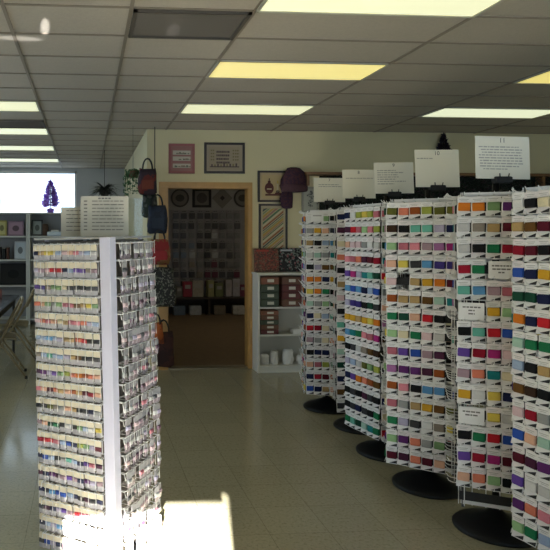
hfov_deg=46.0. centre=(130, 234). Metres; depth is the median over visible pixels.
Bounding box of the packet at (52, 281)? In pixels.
[50,279,55,293]
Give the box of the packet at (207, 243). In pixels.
[204,241,209,247]
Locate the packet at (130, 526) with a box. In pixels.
[128,520,131,536]
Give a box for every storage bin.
[172,305,184,314]
[188,305,200,314]
[212,305,225,314]
[231,305,244,314]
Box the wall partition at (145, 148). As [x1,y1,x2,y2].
[125,129,158,369]
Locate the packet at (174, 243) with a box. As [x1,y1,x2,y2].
[172,241,177,247]
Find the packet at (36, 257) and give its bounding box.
[33,245,38,260]
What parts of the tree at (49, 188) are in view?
pot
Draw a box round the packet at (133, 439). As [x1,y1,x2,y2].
[130,431,135,446]
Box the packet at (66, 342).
[64,332,68,346]
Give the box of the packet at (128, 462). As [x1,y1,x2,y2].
[124,454,129,470]
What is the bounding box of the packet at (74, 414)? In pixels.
[71,401,76,416]
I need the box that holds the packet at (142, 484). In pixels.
[139,479,143,492]
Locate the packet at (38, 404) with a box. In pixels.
[36,396,41,411]
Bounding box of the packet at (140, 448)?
[139,443,142,459]
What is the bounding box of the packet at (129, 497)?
[127,489,131,505]
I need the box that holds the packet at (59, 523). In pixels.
[56,518,61,533]
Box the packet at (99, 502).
[96,493,102,509]
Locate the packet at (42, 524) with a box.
[39,513,44,528]
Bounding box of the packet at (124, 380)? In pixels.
[122,367,126,382]
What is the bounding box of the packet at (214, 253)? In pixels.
[212,250,217,257]
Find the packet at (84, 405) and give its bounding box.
[82,404,88,418]
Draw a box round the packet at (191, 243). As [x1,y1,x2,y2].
[189,241,193,247]
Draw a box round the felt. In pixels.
[319,176,549,217]
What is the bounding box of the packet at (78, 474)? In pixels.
[77,472,83,488]
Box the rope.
[154,127,156,322]
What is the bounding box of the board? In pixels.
[168,210,244,294]
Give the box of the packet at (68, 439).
[66,436,70,450]
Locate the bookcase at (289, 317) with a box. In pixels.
[252,272,305,372]
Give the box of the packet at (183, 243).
[180,241,185,247]
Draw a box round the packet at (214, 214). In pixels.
[212,211,217,218]
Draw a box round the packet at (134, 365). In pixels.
[133,363,136,379]
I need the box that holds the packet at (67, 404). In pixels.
[65,400,70,415]
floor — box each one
[0,322,537,549]
[168,313,244,365]
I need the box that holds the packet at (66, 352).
[64,349,69,363]
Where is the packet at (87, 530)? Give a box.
[85,526,90,542]
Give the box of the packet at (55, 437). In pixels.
[53,433,58,448]
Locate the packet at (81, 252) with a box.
[78,245,84,260]
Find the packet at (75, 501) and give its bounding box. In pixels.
[73,487,77,503]
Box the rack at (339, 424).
[328,196,383,434]
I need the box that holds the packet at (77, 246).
[73,245,78,259]
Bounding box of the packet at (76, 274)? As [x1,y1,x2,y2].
[73,262,79,277]
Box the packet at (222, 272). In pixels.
[219,270,224,277]
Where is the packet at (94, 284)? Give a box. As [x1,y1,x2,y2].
[91,280,97,295]
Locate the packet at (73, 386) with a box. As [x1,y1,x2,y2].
[70,383,76,398]
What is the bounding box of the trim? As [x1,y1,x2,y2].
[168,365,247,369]
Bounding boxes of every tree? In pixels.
[0,173,15,210]
[41,179,59,212]
[436,133,451,149]
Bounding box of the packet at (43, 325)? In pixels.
[40,312,45,327]
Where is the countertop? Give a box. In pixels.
[168,295,244,314]
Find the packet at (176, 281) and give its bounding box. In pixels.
[174,279,178,285]
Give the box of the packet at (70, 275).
[67,262,72,277]
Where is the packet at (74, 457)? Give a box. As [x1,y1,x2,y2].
[71,452,76,468]
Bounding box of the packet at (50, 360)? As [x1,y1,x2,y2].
[47,348,52,362]
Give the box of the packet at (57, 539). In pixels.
[55,535,61,549]
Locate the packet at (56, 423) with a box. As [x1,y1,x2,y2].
[53,417,58,431]
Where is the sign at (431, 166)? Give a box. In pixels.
[415,150,459,186]
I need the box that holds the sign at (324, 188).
[314,178,344,201]
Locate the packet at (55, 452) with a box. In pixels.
[54,449,60,464]
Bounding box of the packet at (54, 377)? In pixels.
[52,365,57,380]
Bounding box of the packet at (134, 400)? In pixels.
[132,398,136,413]
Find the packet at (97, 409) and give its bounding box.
[94,404,100,420]
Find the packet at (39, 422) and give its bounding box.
[37,413,41,428]
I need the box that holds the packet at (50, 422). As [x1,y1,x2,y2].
[48,416,53,430]
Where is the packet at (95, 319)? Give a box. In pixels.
[92,316,98,331]
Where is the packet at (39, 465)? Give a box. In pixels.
[38,463,43,478]
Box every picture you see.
[0,220,6,235]
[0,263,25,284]
[8,221,23,235]
[14,241,25,258]
[32,220,42,235]
[169,143,194,173]
[204,142,244,173]
[258,171,284,201]
[259,204,287,247]
[302,187,318,211]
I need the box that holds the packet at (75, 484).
[72,470,77,486]
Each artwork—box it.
[173,150,190,167]
[209,146,239,169]
[261,174,282,197]
[263,208,282,247]
[304,189,315,209]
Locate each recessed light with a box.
[0,100,40,111]
[0,128,49,134]
[0,145,55,150]
[0,158,59,161]
[178,103,316,115]
[205,60,390,80]
[255,0,504,17]
[418,107,549,118]
[512,70,549,84]
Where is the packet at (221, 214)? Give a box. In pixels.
[219,211,224,218]
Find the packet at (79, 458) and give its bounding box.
[77,455,83,470]
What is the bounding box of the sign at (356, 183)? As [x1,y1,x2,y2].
[342,170,375,197]
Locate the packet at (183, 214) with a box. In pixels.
[181,211,186,218]
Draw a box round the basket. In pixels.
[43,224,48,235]
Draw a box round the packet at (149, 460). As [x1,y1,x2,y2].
[147,458,150,474]
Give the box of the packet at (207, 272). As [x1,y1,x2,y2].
[205,270,209,277]
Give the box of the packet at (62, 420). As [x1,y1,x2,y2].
[59,416,65,431]
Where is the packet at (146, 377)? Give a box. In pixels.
[144,375,148,390]
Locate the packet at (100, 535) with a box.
[97,529,103,545]
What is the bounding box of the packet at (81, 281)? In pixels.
[80,280,85,294]
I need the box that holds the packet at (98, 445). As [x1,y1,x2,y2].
[95,441,101,456]
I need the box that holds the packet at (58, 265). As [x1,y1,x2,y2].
[56,262,62,277]
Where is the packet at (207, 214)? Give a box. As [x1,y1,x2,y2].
[205,211,209,218]
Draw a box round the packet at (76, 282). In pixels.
[74,280,79,294]
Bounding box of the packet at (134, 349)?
[132,346,136,361]
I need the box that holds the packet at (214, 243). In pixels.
[211,241,216,247]
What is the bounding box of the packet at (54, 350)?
[52,347,56,362]
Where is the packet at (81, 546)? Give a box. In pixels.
[79,542,84,549]
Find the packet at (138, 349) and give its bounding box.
[136,345,140,360]
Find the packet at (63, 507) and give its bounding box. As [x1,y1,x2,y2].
[61,502,67,517]
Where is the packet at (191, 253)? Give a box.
[189,250,194,257]
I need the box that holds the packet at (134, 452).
[132,449,136,465]
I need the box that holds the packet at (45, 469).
[42,465,48,480]
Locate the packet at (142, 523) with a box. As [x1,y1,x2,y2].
[140,514,144,530]
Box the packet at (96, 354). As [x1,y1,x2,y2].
[94,352,99,367]
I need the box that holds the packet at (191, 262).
[189,260,194,267]
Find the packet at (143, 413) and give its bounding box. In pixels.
[141,410,145,426]
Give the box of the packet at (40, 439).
[37,430,43,445]
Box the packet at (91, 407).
[88,403,94,419]
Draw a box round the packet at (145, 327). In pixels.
[144,325,148,340]
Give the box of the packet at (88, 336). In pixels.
[86,333,92,348]
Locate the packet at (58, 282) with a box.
[56,280,61,294]
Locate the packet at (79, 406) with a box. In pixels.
[76,403,82,417]
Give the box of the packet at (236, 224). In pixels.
[234,221,239,228]
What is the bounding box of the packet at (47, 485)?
[44,481,48,496]
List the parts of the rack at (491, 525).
wire panel, corner post, wire panel, wire panel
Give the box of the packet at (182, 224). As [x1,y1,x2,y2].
[180,221,185,228]
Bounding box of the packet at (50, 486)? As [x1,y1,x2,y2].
[49,483,54,498]
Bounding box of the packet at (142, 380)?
[140,377,145,392]
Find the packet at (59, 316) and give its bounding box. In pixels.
[57,314,61,328]
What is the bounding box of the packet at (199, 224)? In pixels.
[197,221,202,228]
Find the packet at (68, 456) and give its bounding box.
[66,451,71,467]
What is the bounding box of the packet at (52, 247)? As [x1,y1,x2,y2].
[50,245,55,259]
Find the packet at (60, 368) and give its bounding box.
[57,366,62,380]
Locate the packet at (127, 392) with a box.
[125,384,129,400]
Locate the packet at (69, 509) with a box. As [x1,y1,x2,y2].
[66,504,72,520]
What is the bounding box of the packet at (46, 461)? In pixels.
[42,448,48,463]
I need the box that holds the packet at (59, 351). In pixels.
[57,349,62,363]
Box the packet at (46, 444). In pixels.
[43,431,48,446]
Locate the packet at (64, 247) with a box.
[62,245,67,259]
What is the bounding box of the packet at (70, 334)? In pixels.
[68,332,73,347]
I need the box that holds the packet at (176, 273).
[174,270,178,277]
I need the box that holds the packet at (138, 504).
[136,500,140,517]
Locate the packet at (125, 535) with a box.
[124,523,129,540]
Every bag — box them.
[137,158,156,194]
[141,194,156,217]
[146,264,175,306]
[147,194,167,233]
[150,229,170,264]
[152,314,163,343]
[154,319,173,366]
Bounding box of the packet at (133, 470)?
[131,468,135,485]
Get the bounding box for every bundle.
[260,353,268,364]
[270,350,277,364]
[282,349,293,363]
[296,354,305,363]
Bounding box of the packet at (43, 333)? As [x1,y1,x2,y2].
[41,330,46,344]
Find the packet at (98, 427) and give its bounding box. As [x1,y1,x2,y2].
[95,421,101,437]
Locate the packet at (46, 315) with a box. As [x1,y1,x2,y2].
[45,313,50,327]
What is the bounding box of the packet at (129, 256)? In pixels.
[127,243,131,258]
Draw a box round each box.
[175,286,181,296]
[182,281,191,296]
[191,280,202,296]
[206,280,213,296]
[214,283,222,296]
[224,280,231,296]
[232,279,239,296]
[240,284,244,296]
[253,248,278,271]
[260,276,278,283]
[260,284,278,291]
[260,292,278,298]
[260,299,278,306]
[260,309,278,314]
[260,315,278,319]
[260,320,278,324]
[260,325,278,329]
[260,329,278,333]
[278,248,301,271]
[278,276,300,283]
[278,284,300,291]
[279,291,300,298]
[279,298,300,306]
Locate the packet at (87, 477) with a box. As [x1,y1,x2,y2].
[85,472,89,488]
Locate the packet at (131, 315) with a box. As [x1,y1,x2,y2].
[129,312,133,327]
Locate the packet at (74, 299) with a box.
[73,297,79,312]
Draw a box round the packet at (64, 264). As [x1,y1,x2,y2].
[62,262,67,276]
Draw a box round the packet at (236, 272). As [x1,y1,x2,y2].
[234,270,239,277]
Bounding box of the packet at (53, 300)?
[51,297,55,311]
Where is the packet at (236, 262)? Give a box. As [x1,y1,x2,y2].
[234,260,239,266]
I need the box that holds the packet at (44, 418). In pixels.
[42,414,47,429]
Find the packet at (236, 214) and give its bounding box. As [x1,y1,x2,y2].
[234,211,239,218]
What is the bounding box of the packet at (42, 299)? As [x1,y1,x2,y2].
[40,296,44,310]
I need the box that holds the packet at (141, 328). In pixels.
[140,326,144,341]
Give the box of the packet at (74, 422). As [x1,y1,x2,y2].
[72,418,76,434]
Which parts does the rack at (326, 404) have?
wire panel, wire panel, wire panel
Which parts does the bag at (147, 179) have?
handle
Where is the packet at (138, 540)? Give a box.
[136,534,141,549]
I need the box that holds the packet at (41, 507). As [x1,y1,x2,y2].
[39,497,43,513]
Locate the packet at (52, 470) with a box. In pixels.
[49,465,55,480]
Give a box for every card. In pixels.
[311,212,322,220]
[336,210,344,222]
[336,223,344,236]
[336,250,344,263]
[336,264,344,276]
[336,291,344,304]
[336,318,344,330]
[336,331,344,344]
[336,345,344,357]
[336,358,344,371]
[336,372,344,385]
[336,385,344,398]
[336,399,344,411]
[337,237,344,249]
[337,278,344,290]
[337,305,344,317]
[344,208,349,222]
[344,222,350,236]
[344,252,349,265]
[344,295,350,308]
[344,309,349,323]
[344,324,349,338]
[344,338,350,352]
[344,381,350,396]
[344,396,349,410]
[344,411,350,425]
[345,237,349,250]
[345,266,349,279]
[345,281,350,294]
[345,352,350,366]
[345,367,350,381]
[349,208,355,222]
[349,237,355,251]
[349,252,355,265]
[349,296,355,309]
[349,325,355,339]
[349,384,355,399]
[350,222,355,236]
[350,267,355,280]
[350,281,355,295]
[350,310,355,324]
[350,340,355,354]
[350,354,355,369]
[350,369,355,383]
[350,398,355,413]
[350,413,355,428]
[355,208,361,221]
[355,222,361,236]
[355,252,361,266]
[355,282,361,296]
[355,297,360,311]
[355,311,361,325]
[355,341,361,356]
[355,356,361,371]
[355,371,361,386]
[355,386,361,400]
[355,400,360,415]
[355,415,361,430]
[356,237,361,251]
[356,267,361,281]
[356,326,361,340]
[360,418,366,433]
[361,207,367,221]
[361,222,367,236]
[361,237,366,251]
[361,252,366,266]
[361,268,367,282]
[361,283,367,297]
[361,298,367,312]
[361,313,367,327]
[361,327,366,342]
[361,343,367,357]
[361,358,366,372]
[361,373,367,388]
[361,388,366,403]
[361,403,366,418]
[366,237,373,251]
[366,252,372,267]
[366,298,372,313]
[366,329,373,344]
[366,359,373,374]
[366,405,373,421]
[367,206,372,221]
[367,222,373,236]
[367,268,372,282]
[367,283,372,297]
[367,314,372,328]
[367,344,372,359]
[367,375,373,390]
[367,390,372,405]
[367,421,372,436]
[372,284,379,299]
[372,300,379,314]
[372,423,379,439]
[373,206,379,221]
[373,221,379,236]
[373,237,379,252]
[373,253,380,267]
[373,268,379,283]
[373,315,379,330]
[373,331,379,346]
[373,346,379,361]
[373,362,379,377]
[373,377,379,393]
[373,392,379,408]
[373,408,379,424]
[386,203,397,219]
[386,220,396,236]
[386,238,397,254]
[386,255,396,271]
[386,273,396,289]
[386,290,396,306]
[386,307,397,324]
[386,324,397,341]
[386,342,397,359]
[386,359,397,376]
[386,376,397,393]
[386,394,397,411]
[386,411,397,428]
[386,429,397,446]
[386,446,397,463]
[397,203,408,219]
[397,220,408,236]
[397,290,408,307]
[397,395,408,413]
[397,412,408,430]
[397,430,408,448]
[397,447,408,466]
[398,237,408,254]
[398,255,408,272]
[398,308,409,325]
[398,325,408,342]
[398,343,408,360]
[398,360,409,378]
[398,378,409,395]
[409,202,420,218]
[409,237,420,254]
[409,255,420,272]
[409,273,420,290]
[409,291,420,307]
[409,308,420,325]
[409,326,421,344]
[409,344,420,361]
[409,362,420,379]
[409,415,420,433]
[409,433,420,451]
[409,450,420,469]
[410,220,421,236]
[410,379,421,397]
[410,397,420,415]
[421,201,432,218]
[421,220,432,236]
[421,237,432,254]
[421,255,432,272]
[421,273,432,290]
[421,292,432,309]
[421,309,433,327]
[421,327,432,345]
[421,345,432,363]
[421,363,432,380]
[421,381,433,399]
[421,398,432,417]
[421,416,432,434]
[421,434,432,453]
[421,452,432,471]
[433,202,445,219]
[433,219,445,236]
[433,238,444,254]
[433,256,445,273]
[433,274,445,291]
[433,292,445,309]
[433,310,445,327]
[433,328,445,346]
[433,346,445,364]
[433,364,444,382]
[433,382,445,400]
[433,400,444,418]
[433,419,444,437]
[433,436,445,455]
[433,455,445,473]
[445,238,452,255]
[445,275,452,292]
[445,402,456,419]
[445,420,455,438]
[446,201,452,218]
[446,220,452,235]
[446,256,452,273]
[446,293,451,310]
[456,238,471,258]
[456,280,470,299]
[456,342,470,362]
[456,362,470,383]
[456,424,470,445]
[456,445,470,466]
[456,465,470,487]
[457,196,470,216]
[457,217,470,236]
[457,259,471,278]
[457,321,471,340]
[457,383,471,404]
[459,302,483,320]
[459,406,483,425]
[471,196,485,216]
[471,217,485,236]
[471,238,485,257]
[471,259,485,279]
[471,280,485,300]
[471,322,485,342]
[471,343,486,363]
[471,363,485,384]
[471,426,486,448]
[471,447,485,468]
[471,468,485,489]
[472,384,485,405]
[486,196,500,215]
[486,217,500,237]
[486,238,500,258]
[486,280,500,301]
[486,301,500,321]
[486,322,501,342]
[486,365,500,385]
[486,385,501,406]
[486,407,500,428]
[486,427,500,449]
[486,449,500,470]
[486,470,500,491]
[487,343,501,364]
[488,261,512,278]
[501,196,515,216]
[501,216,511,236]
[501,238,512,258]
[501,281,514,301]
[501,302,512,322]
[501,323,513,343]
[501,344,512,364]
[501,366,511,386]
[501,386,512,407]
[501,408,512,429]
[501,429,512,450]
[501,451,512,472]
[501,472,511,493]
[510,353,524,377]
[511,215,523,237]
[511,239,524,261]
[511,261,524,283]
[511,285,524,307]
[511,330,524,354]
[511,399,524,423]
[511,422,524,447]
[511,445,524,470]
[511,467,523,493]
[511,491,524,517]
[511,513,524,540]
[512,192,524,214]
[512,307,525,330]
[512,376,524,400]
[523,191,536,214]
[523,215,536,237]
[523,286,536,309]
[523,379,537,404]
[523,426,536,452]
[523,473,537,499]
[523,496,536,523]
[523,519,536,547]
[524,239,537,261]
[524,262,537,285]
[524,310,536,333]
[524,333,537,356]
[524,355,538,380]
[524,402,536,428]
[524,450,536,476]
[535,214,549,237]
[536,190,549,213]
[536,238,549,261]
[536,263,549,286]
[536,287,549,310]
[536,311,549,335]
[536,359,549,384]
[536,382,549,408]
[536,406,549,432]
[536,430,549,456]
[536,454,549,481]
[536,478,549,506]
[536,502,549,531]
[537,335,549,359]
[537,526,549,549]
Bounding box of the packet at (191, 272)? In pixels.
[189,270,194,277]
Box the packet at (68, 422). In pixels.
[65,417,71,433]
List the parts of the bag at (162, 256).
handle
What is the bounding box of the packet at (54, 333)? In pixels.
[52,331,56,345]
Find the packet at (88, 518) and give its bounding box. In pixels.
[85,507,90,523]
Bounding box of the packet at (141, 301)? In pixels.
[139,293,143,307]
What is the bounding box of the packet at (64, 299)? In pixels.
[62,297,67,311]
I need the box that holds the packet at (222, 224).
[220,221,225,228]
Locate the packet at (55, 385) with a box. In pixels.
[53,383,58,396]
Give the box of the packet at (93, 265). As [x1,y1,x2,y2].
[91,262,96,278]
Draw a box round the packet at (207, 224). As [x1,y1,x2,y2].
[205,221,210,228]
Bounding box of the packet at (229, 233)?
[227,231,232,237]
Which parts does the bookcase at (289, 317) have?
panel, shelf, shelf, shelf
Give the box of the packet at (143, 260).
[142,259,145,273]
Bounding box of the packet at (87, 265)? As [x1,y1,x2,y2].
[85,262,91,277]
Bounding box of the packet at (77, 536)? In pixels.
[74,522,79,538]
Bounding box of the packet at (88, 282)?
[85,280,91,295]
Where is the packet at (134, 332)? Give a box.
[132,329,136,344]
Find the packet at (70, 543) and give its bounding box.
[68,538,73,549]
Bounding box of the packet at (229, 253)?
[227,250,232,257]
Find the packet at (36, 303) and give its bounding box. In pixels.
[34,295,39,310]
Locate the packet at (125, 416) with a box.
[123,402,127,417]
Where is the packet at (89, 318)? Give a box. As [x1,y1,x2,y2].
[86,316,92,330]
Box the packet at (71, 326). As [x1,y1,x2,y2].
[68,315,73,329]
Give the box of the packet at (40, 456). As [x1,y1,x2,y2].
[38,446,42,461]
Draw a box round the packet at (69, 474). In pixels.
[66,469,71,484]
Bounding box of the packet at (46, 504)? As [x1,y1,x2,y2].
[44,499,49,514]
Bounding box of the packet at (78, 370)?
[75,368,81,382]
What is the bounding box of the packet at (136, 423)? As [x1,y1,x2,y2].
[133,415,138,431]
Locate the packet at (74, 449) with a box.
[71,436,77,451]
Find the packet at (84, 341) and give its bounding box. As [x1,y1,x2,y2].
[81,333,86,348]
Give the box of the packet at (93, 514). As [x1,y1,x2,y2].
[90,509,96,526]
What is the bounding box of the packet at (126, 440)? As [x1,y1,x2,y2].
[124,436,129,452]
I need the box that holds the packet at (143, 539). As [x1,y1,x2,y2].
[140,531,145,548]
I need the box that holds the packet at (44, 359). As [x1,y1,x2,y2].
[41,346,46,361]
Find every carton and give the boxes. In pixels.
[47,230,60,235]
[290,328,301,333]
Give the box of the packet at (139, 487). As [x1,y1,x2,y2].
[137,480,141,496]
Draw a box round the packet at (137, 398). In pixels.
[135,395,139,411]
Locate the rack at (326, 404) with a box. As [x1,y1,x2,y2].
[298,199,345,414]
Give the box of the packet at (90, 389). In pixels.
[88,387,93,401]
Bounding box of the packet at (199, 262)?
[197,260,202,267]
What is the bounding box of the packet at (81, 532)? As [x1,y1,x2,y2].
[79,523,84,540]
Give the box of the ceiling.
[0,0,549,168]
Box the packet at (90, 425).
[88,422,94,437]
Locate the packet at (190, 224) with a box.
[188,221,193,228]
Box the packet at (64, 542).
[62,536,67,549]
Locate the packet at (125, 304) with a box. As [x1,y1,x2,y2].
[123,296,127,312]
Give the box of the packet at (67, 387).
[64,384,70,398]
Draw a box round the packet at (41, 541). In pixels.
[39,531,44,547]
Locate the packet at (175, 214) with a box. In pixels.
[173,211,178,218]
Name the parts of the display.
panel, panel, plate, panel, panel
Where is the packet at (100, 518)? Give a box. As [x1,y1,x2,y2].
[97,510,103,526]
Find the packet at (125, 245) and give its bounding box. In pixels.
[124,244,128,258]
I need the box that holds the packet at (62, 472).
[60,468,65,484]
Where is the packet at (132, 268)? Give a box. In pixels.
[130,260,134,275]
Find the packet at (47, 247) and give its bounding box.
[44,245,49,260]
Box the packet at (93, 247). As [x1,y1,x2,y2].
[91,244,96,260]
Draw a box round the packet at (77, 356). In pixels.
[75,349,81,365]
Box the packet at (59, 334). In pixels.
[57,331,62,346]
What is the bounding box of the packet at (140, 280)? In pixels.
[138,276,143,291]
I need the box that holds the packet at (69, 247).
[67,245,73,259]
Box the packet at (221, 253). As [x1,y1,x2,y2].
[219,250,224,257]
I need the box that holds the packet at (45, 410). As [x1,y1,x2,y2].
[42,397,47,412]
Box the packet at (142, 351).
[140,343,144,358]
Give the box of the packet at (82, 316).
[80,315,86,330]
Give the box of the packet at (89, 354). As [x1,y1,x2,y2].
[87,350,93,366]
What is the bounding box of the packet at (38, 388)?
[36,380,40,394]
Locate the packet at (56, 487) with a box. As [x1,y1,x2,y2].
[55,484,61,499]
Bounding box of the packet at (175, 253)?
[173,250,178,257]
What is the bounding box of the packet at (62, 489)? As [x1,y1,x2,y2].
[60,487,65,501]
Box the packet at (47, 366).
[46,365,51,379]
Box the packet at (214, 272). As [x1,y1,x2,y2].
[212,270,217,277]
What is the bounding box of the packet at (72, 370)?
[70,367,76,382]
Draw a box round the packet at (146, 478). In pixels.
[145,476,148,489]
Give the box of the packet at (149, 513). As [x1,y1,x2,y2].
[147,508,152,524]
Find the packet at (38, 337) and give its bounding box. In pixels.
[35,329,41,343]
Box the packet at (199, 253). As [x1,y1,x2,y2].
[197,250,202,257]
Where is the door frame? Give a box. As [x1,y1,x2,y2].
[159,182,251,369]
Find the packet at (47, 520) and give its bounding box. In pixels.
[45,515,50,530]
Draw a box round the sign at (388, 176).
[374,162,413,193]
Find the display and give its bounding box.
[33,236,160,549]
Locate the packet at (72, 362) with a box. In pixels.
[70,350,74,364]
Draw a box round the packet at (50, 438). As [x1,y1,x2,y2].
[48,431,53,447]
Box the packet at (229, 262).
[227,260,232,266]
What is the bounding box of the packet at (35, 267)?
[34,262,38,276]
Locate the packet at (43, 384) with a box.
[41,380,46,395]
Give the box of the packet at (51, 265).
[49,262,55,276]
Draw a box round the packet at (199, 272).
[197,270,202,277]
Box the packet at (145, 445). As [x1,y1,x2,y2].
[144,441,148,456]
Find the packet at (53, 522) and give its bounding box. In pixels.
[50,516,56,532]
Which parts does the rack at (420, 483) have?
wire panel, wire panel, wire panel, corner post, wire panel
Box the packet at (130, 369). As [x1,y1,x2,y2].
[128,365,133,380]
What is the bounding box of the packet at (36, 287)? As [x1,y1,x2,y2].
[34,278,39,293]
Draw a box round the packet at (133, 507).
[131,503,136,520]
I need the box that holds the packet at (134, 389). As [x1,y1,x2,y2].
[131,381,136,396]
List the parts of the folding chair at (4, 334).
seat, frame, frame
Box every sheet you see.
[61,207,80,235]
[80,196,128,235]
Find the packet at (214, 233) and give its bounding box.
[212,231,216,237]
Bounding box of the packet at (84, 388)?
[82,384,87,400]
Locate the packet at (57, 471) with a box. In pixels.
[55,467,59,482]
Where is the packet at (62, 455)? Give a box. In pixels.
[60,451,66,466]
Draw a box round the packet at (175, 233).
[173,231,178,237]
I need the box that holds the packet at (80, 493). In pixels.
[78,491,83,506]
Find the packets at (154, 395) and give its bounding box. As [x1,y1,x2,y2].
[143,242,161,536]
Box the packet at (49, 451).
[48,449,54,464]
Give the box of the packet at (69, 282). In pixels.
[67,280,72,294]
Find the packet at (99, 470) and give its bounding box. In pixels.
[96,457,102,474]
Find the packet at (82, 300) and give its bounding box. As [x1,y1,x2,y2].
[80,298,85,312]
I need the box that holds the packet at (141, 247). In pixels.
[139,243,143,257]
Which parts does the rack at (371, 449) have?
wire panel, wire panel, corner post, wire panel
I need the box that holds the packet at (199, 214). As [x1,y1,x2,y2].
[197,211,202,218]
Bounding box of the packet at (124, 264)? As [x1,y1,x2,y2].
[122,261,127,276]
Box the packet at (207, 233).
[205,231,210,237]
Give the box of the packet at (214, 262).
[211,260,216,266]
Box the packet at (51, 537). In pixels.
[50,534,55,549]
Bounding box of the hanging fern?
[89,150,119,195]
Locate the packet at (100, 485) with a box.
[96,475,103,491]
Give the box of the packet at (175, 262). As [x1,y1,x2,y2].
[173,260,178,267]
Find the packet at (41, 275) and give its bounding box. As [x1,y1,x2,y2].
[38,262,43,277]
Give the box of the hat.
[279,167,307,208]
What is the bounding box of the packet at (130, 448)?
[129,435,132,450]
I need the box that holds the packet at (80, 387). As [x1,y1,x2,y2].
[75,384,81,399]
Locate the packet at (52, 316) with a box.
[50,314,56,328]
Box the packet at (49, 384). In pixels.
[47,382,52,396]
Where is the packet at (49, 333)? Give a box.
[46,331,51,345]
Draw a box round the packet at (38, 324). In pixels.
[35,312,40,326]
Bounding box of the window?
[0,171,76,206]
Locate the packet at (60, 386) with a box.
[58,383,63,398]
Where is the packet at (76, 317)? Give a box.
[74,315,79,330]
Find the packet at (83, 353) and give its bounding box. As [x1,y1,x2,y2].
[81,351,87,365]
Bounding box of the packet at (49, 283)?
[45,279,50,294]
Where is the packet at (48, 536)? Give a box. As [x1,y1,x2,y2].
[44,533,49,548]
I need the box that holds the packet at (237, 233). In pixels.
[234,231,239,237]
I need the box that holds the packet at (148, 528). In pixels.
[146,526,150,540]
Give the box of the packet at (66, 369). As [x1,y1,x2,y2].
[64,365,69,380]
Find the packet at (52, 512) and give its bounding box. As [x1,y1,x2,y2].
[50,500,55,515]
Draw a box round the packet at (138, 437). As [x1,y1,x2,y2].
[136,429,140,445]
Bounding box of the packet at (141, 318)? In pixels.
[139,310,143,324]
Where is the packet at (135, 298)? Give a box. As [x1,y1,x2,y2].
[134,294,137,309]
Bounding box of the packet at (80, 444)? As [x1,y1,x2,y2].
[77,437,83,452]
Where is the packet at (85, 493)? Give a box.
[84,490,89,507]
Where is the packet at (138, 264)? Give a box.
[136,260,140,274]
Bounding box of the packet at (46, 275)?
[45,262,49,276]
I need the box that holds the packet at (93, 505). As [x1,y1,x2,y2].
[89,492,96,508]
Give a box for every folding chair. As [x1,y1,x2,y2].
[0,288,35,360]
[0,296,27,378]
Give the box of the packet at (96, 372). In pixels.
[94,368,100,384]
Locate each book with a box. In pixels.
[2,248,5,258]
[7,247,9,258]
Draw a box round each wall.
[0,168,124,239]
[159,129,549,341]
[168,189,244,295]
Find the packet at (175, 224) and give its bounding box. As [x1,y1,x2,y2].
[173,221,178,228]
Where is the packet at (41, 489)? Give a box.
[38,480,44,495]
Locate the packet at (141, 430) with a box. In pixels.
[140,428,143,443]
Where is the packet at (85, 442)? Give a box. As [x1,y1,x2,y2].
[83,438,88,453]
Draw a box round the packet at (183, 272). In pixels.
[181,270,186,277]
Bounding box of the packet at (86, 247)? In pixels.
[84,245,90,260]
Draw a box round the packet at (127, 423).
[125,419,130,435]
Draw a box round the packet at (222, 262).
[219,260,224,266]
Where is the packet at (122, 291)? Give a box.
[120,279,124,294]
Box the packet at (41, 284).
[39,279,44,294]
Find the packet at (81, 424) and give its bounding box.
[77,419,82,435]
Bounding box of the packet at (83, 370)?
[82,367,87,382]
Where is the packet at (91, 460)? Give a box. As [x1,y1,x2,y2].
[89,456,94,472]
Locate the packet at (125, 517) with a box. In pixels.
[124,506,128,523]
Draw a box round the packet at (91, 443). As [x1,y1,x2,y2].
[89,439,94,455]
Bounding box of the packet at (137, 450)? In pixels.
[134,446,138,461]
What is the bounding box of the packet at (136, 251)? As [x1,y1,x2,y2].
[134,243,138,257]
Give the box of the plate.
[234,190,244,206]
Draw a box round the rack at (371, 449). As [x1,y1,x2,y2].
[344,189,409,461]
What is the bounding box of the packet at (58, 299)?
[56,297,61,311]
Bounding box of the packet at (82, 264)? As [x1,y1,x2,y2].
[79,262,84,277]
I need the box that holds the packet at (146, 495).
[144,490,147,505]
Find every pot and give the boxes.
[98,190,110,195]
[129,170,137,177]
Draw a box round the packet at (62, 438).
[59,434,65,449]
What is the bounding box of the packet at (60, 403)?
[58,399,63,415]
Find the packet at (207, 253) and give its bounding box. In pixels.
[205,250,210,257]
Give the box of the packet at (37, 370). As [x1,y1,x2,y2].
[36,362,40,377]
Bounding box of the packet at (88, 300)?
[86,298,92,313]
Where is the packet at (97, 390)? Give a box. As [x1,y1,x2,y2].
[95,386,100,402]
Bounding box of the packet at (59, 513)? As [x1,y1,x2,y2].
[56,501,61,516]
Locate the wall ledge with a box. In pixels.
[305,172,549,186]
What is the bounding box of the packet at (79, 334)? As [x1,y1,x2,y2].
[75,331,81,347]
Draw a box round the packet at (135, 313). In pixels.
[133,310,137,326]
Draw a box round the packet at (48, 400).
[47,399,52,413]
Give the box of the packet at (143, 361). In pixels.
[142,360,146,374]
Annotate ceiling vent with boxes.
[0,120,45,128]
[128,9,251,39]
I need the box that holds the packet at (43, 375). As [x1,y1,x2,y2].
[40,364,46,378]
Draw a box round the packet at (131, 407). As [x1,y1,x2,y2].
[129,400,133,415]
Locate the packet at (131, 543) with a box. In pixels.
[128,537,133,549]
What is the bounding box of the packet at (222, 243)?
[219,241,224,247]
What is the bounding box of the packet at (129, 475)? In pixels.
[127,472,131,488]
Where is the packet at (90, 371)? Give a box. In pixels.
[88,369,93,384]
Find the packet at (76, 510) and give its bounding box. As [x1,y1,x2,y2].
[73,505,79,521]
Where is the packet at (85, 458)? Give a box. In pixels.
[84,455,89,471]

